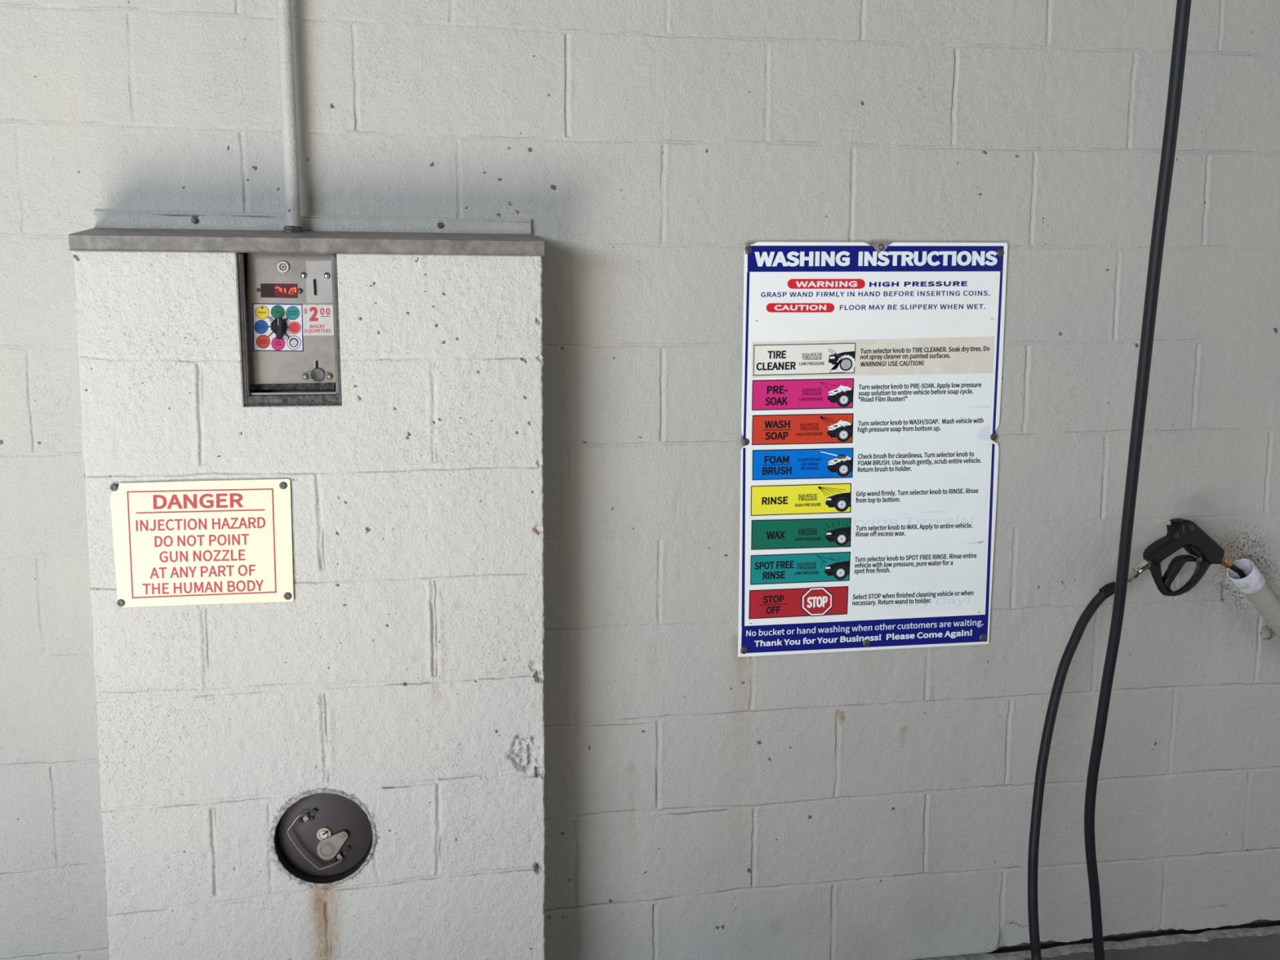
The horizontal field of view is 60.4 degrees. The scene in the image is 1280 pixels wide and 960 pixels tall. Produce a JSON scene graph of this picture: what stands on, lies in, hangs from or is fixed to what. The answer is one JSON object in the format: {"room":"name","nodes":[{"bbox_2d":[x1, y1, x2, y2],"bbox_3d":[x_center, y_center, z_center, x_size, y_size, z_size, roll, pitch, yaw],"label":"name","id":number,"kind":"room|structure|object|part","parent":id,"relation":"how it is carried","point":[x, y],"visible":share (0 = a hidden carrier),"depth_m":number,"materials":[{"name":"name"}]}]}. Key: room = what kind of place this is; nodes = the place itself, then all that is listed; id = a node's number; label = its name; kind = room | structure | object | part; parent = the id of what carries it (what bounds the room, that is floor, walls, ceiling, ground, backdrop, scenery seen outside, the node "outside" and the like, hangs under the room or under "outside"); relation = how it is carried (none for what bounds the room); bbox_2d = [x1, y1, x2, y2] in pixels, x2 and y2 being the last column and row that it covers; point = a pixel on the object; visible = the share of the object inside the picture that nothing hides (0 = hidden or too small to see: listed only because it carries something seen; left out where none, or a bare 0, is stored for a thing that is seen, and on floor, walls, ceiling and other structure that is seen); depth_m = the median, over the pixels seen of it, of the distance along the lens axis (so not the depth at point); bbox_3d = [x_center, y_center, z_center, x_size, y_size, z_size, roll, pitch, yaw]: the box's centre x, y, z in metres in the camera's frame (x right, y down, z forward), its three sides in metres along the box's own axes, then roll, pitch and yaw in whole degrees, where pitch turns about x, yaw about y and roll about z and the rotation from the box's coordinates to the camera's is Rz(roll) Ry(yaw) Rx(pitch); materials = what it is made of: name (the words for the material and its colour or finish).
{"room":"self-service car wash","nodes":[
{"label":"self-service car wash","id":0,"kind":"room"},
{"bbox_2d":[72,250,545,959],"bbox_3d":[-0.606,0.370,2.149,0.835,1.584,0.196,-1,8,-9],"label":"wall pillar","id":1,"kind":"structure","parent":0,"point":[402,675],"depth_m":2.04,"materials":[{"name":"white brick"}]},
{"bbox_2d":[110,479,293,607],"bbox_3d":[-0.785,0.114,1.981,0.308,0.227,0.005,-1,8,-9],"label":"sign","id":2,"kind":"object","parent":1,"relation":"attached to","point":[218,541],"visible":1,"depth_m":1.98,"materials":[{"name":"yellow plastic"}]},
{"bbox_2d":[236,253,342,406],"bbox_3d":[-0.634,-0.279,2.009,0.172,0.283,0.077,-1,8,-9],"label":"box","id":3,"kind":"object","parent":1,"relation":"attached to","point":[289,302],"visible":1,"depth_m":2.00,"materials":[{"name":"metal"}]},
{"bbox_3d":[-0.656,-0.278,1.995,0.028,0.028,0.012,-1,8,-9],"label":"selector knob","id":4,"kind":"part","parent":3,"relation":"part of","materials":[{"name":"black plastic"}]},
{"bbox_3d":[-0.584,-0.361,2.004,0.049,0.077,0.001,-1,8,-9],"label":"coin slot plate","id":5,"kind":"part","parent":3,"relation":"part of","materials":[{"name":"metal"}]},
{"bbox_2d":[68,210,544,256],"bbox_3d":[-0.598,-0.457,2.032,0.825,0.089,0.206,-1,8,-9],"label":"metal cap","id":6,"kind":"object","parent":1,"relation":"on","point":[113,230],"visible":0.99,"depth_m":2.00,"materials":[{"name":"grey paint"}]},
{"bbox_2d":[269,787,377,887],"bbox_3d":[-0.606,0.679,2.114,0.201,0.202,0.049,-1,8,-9],"label":"lock recess","id":7,"kind":"structure","parent":1,"relation":"attached to","point":[322,837],"depth_m":2.11,"materials":[{"name":"metal"}]},
{"bbox_3d":[-0.622,0.690,2.104,0.100,0.117,0.012,-1,8,-9],"label":"handle","id":8,"kind":"part","parent":7,"relation":"part of","materials":[{"name":"metal"}]},
{"bbox_2d":[0,0,1279,959],"bbox_3d":[0.239,-0.237,2.325,5.200,2.860,0.040,-1,8,-9],"label":"wall","id":9,"kind":"structure","parent":0,"point":[703,801],"depth_m":2.34,"materials":[{"name":"white brick"}]},
{"bbox_2d":[275,0,303,232],"bbox_3d":[-0.656,-1.057,2.003,0.036,1.190,0.036,-5,9,-32],"label":"conduit pipe","id":10,"kind":"object","parent":9,"relation":"attached to","point":[283,7],"visible":0.98,"depth_m":2.04,"materials":[{"name":"white metal"}]},
{"bbox_2d":[737,241,1007,657],"bbox_3d":[0.500,-0.063,2.366,0.585,0.886,0.005,-1,8,-9],"label":"sign","id":11,"kind":"object","parent":9,"relation":"attached to","point":[872,377],"visible":1,"depth_m":2.36,"materials":[{"name":"white plastic"}]},
{"bbox_3d":[0.344,0.266,2.383,0.223,0.064,0.001,-1,8,-9],"label":"program panel","id":12,"kind":"part","parent":11,"relation":"part of","materials":[{"name":"red plastic"}]},
{"bbox_3d":[0.347,0.191,2.374,0.224,0.065,0.001,-1,8,-9],"label":"program panel","id":13,"kind":"part","parent":11,"relation":"part of","materials":[{"name":"teal plastic"}]},
{"bbox_3d":[0.347,0.115,2.364,0.223,0.066,0.001,-1,8,-9],"label":"program panel","id":14,"kind":"part","parent":11,"relation":"part of","materials":[{"name":"green plastic"}]},
{"bbox_3d":[0.346,0.042,2.353,0.223,0.065,0.001,-1,8,-9],"label":"program panel","id":15,"kind":"part","parent":11,"relation":"part of","materials":[{"name":"yellow plastic"}]},
{"bbox_3d":[0.346,-0.108,2.333,0.223,0.065,0.001,-1,8,-9],"label":"program panel","id":16,"kind":"part","parent":11,"relation":"part of","materials":[{"name":"plastic"}]},
{"bbox_3d":[0.345,-0.181,2.324,0.223,0.066,0.001,-1,8,-9],"label":"program panel","id":17,"kind":"part","parent":11,"relation":"part of","materials":[{"name":"pink plastic"}]},
{"bbox_3d":[0.348,-0.034,2.344,0.224,0.065,0.001,-1,8,-9],"label":"program panel","id":18,"kind":"part","parent":11,"relation":"part of","materials":[{"name":"blue plastic"}]},
{"bbox_3d":[0.347,-0.254,2.314,0.223,0.068,0.001,-1,8,-9],"label":"program panel","id":19,"kind":"part","parent":11,"relation":"part of","materials":[{"name":"white plastic"}]},
{"bbox_2d":[919,925,1279,959],"bbox_3d":[1.331,1.125,2.651,3.000,0.055,0.042,-1,8,-9],"label":"trim","id":20,"kind":"structure","parent":9,"relation":"attached to","point":[1205,936],"depth_m":2.62,"materials":[{"name":"grey concrete"}]},
{"bbox_2d":[1226,559,1279,639],"bbox_3d":[1.479,0.327,2.553,0.348,0.320,0.088,-3,8,-23],"label":"holder","id":21,"kind":"object","parent":9,"relation":"attached to","point":[1254,586],"visible":0.95,"depth_m":2.48,"materials":[{"name":"white plastic"}]},
{"bbox_2d":[1142,518,1246,595],"bbox_3d":[1.243,0.172,2.430,0.283,0.176,0.038,-2,8,-11],"label":"gun","id":22,"kind":"object","parent":21,"relation":"in","point":[1181,532],"visible":0.94,"depth_m":2.41,"materials":[{"name":"black plastic"}]},
{"bbox_2d":[1226,559,1264,593],"bbox_3d":[1.362,0.217,2.472,0.081,0.081,0.060,-4,8,-25],"label":"socket","id":23,"kind":"object","parent":21,"relation":"attached to","point":[1254,582],"depth_m":2.46,"materials":[{"name":"white plastic"}]},
{"bbox_2d":[1023,933,1279,959],"bbox_3d":[-0.913,1.634,-0.860,10.000,0.116,6.700,-1,8,-9],"label":"floor","id":24,"kind":"structure","parent":0,"point":[1264,947],"depth_m":2.59,"materials":[{"name":"concrete"}]},
{"bbox_3d":[0.408,-1.525,0.526,5.400,0.130,3.400,-1,8,-9],"label":"ceiling","id":25,"kind":"structure","parent":0,"visible":0},
{"bbox_2d":[1027,0,1191,959],"bbox_3d":[0.933,-0.231,1.973,0.266,2.824,0.816,1,8,8],"label":"hose","id":26,"kind":"object","parent":25,"relation":"hanging from","point":[1124,575],"visible":1,"depth_m":2.14,"materials":[{"name":"black rubber"}]}
]}

